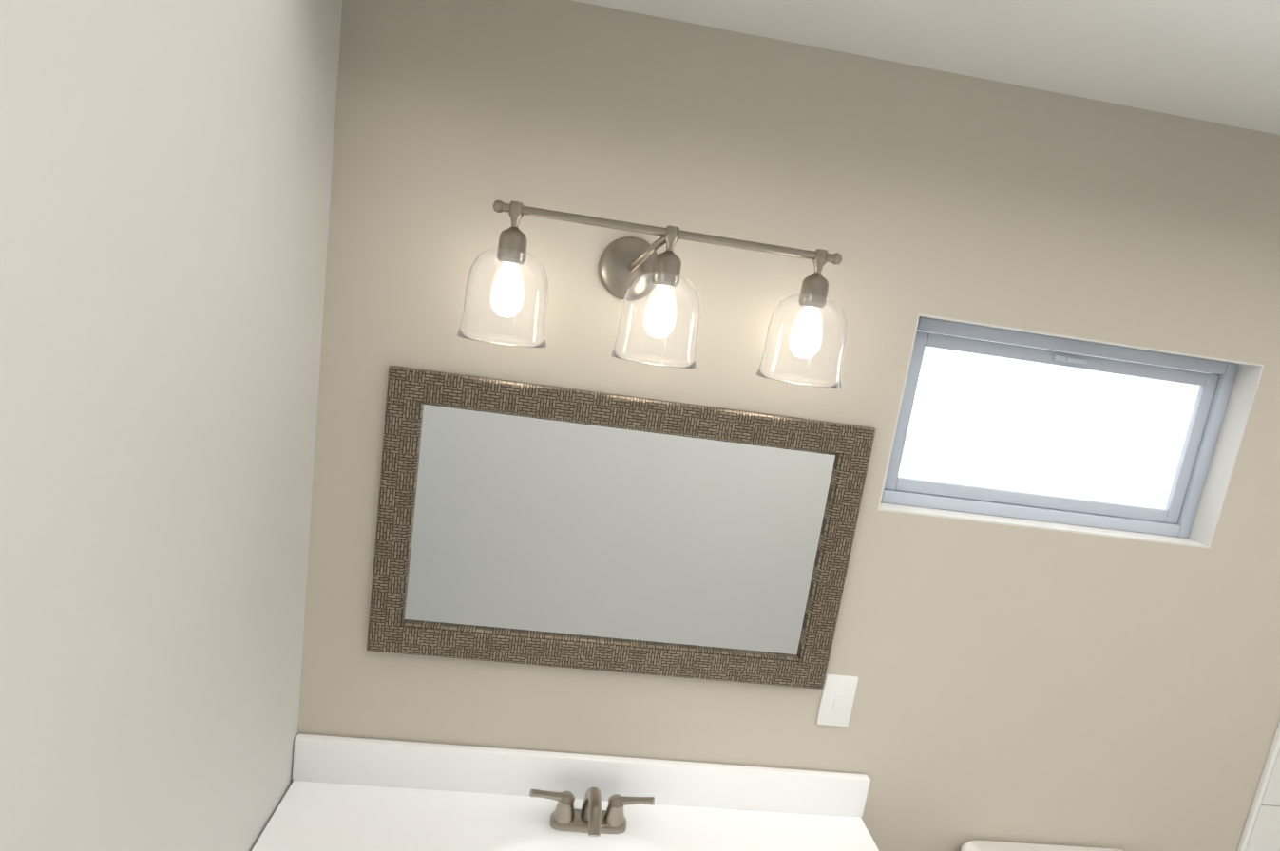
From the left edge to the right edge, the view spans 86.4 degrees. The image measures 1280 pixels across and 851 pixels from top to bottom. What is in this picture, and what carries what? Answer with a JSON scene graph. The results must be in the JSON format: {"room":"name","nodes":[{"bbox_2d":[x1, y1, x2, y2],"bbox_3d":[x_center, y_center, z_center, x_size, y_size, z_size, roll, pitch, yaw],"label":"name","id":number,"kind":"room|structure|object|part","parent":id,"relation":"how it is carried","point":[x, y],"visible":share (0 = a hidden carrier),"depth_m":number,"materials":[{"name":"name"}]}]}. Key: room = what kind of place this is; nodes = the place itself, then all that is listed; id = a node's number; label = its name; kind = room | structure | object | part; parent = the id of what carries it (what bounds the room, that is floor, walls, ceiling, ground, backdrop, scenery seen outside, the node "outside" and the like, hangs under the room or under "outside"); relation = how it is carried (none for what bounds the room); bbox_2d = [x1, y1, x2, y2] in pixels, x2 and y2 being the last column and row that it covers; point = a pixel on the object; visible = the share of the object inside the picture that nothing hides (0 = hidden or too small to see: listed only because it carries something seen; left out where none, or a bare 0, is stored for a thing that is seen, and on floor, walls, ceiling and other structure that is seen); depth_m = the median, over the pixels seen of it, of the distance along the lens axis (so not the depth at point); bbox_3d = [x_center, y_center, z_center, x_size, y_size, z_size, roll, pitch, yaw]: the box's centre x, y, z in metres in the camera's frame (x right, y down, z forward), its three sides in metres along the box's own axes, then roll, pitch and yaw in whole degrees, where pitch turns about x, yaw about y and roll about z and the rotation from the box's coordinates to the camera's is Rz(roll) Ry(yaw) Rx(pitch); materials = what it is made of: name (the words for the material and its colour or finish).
{"room":"bathroom","nodes":[
{"label":"bathroom","id":0,"kind":"room"},
{"bbox_2d":[0,0,342,850],"bbox_3d":[-0.717,0.469,0.961,0.137,2.484,0.865,7,10,-6],"label":"wall","id":1,"kind":"structure","parent":0,"point":[165,175],"depth_m":0.81,"materials":[{"name":"beige paint"}]},
{"bbox_2d":[297,0,1279,850],"bbox_3d":[0.067,0.483,1.532,4.940,2.484,0.120,7,10,-6],"label":"wall","id":2,"kind":"structure","parent":0,"point":[1020,684],"depth_m":1.38,"materials":[{"name":"beige paint"}]},
{"bbox_2d":[366,365,876,689],"bbox_3d":[-0.038,0.233,1.405,0.975,0.588,0.022,7,10,-6],"label":"mirror","id":3,"kind":"object","parent":2,"relation":"attached to","point":[522,523],"visible":1,"depth_m":1.40,"materials":[{"name":"grey metal"}]},
{"bbox_2d":[402,401,838,657],"bbox_3d":[-0.038,0.231,1.413,0.847,0.460,0.004,7,10,-6],"label":"mirror glass","id":4,"kind":"object","parent":3,"relation":"attached to","point":[520,525],"depth_m":1.41,"materials":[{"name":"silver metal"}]},
{"bbox_2d":[456,200,847,388],"bbox_3d":[0.041,-0.237,1.242,0.710,0.242,0.184,7,10,-6],"label":"sconce","id":5,"kind":"object","parent":2,"relation":"attached to","point":[506,300],"visible":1,"depth_m":1.19,"materials":[{"name":"clear glass"}]},
{"bbox_2d":[816,673,858,726],"bbox_3d":[0.441,0.615,1.523,0.075,0.123,0.008,7,10,-6],"label":"outlet","id":6,"kind":"object","parent":2,"relation":"attached to","point":[837,699],"visible":0.98,"depth_m":1.52,"materials":[{"name":"white plastic"}]},
{"bbox_2d":[878,313,1264,548],"bbox_3d":[0.919,0.012,1.529,0.810,0.438,0.140,7,10,-6],"label":"window","id":7,"kind":"structure","parent":2,"relation":"in","point":[1008,424],"depth_m":1.53,"materials":[{"name":"grey plastic"}]},
{"bbox_3d":[0.919,0.011,1.535,0.670,0.298,0.006,7,10,-6],"label":"glass","id":8,"kind":"part","parent":7,"relation":"part of","materials":[{"name":"white"}]},
{"bbox_2d":[1236,721,1279,850],"bbox_3d":[1.546,0.678,1.628,0.012,2.484,0.011,7,10,-6],"label":"trim","id":9,"kind":"structure","parent":2,"relation":"attached to","point":[1259,793],"depth_m":1.66,"materials":[{"name":"white"}]},
{"bbox_3d":[1.971,0.731,1.677,0.850,2.484,0.004,7,10,-6],"label":"wall","id":10,"kind":"structure","parent":2,"relation":"attached to","visible":0},
{"bbox_2d":[1245,747,1279,850],"bbox_3d":[1.993,0.548,1.640,0.837,2.099,0.006,7,10,-6],"label":"wall tiles","id":11,"kind":"structure","parent":10,"relation":"attached to","point":[1265,835],"depth_m":1.68,"materials":[{"name":"tile"}]},
{"bbox_2d":[571,0,1279,134],"bbox_3d":[0.332,-0.595,0.323,4.940,0.100,2.145,7,10,-6],"label":"ceiling","id":12,"kind":"structure","parent":0,"point":[1216,61],"depth_m":1.15,"materials":[{"name":"white paint"}]},
{"bbox_3d":[-0.029,1.927,0.758,4.940,0.100,2.145,7,10,-6],"label":"floor","id":13,"kind":"structure","parent":0,"visible":0},
{"bbox_3d":[-0.022,1.876,0.749,4.698,0.004,1.903,7,10,-6],"label":"tiles","id":14,"kind":"structure","parent":13,"relation":"on","visible":0},
{"bbox_2d":[251,734,878,850],"bbox_3d":[-0.141,1.248,1.295,1.257,1.012,0.581,7,10,-6],"label":"bathroom vanity","id":15,"kind":"object","parent":14,"relation":"on","point":[352,794],"visible":1,"depth_m":1.44,"materials":[{"name":"white paint"}]},
{"bbox_2d":[529,786,654,837],"bbox_3d":[-0.096,0.785,1.363,0.258,0.118,0.157,7,10,-6],"label":"faucet","id":16,"kind":"object","parent":15,"relation":"on","point":[564,820],"depth_m":1.40,"materials":[{"name":"silver metal"}]},
{"bbox_2d":[960,840,1122,850],"bbox_3d":[0.942,1.476,1.343,0.456,0.854,0.740,7,10,-6],"label":"toilet","id":17,"kind":"object","parent":14,"relation":"on","point":[979,846],"visible":0.94,"depth_m":1.61,"materials":[{"name":"white ceramic"}]}
]}

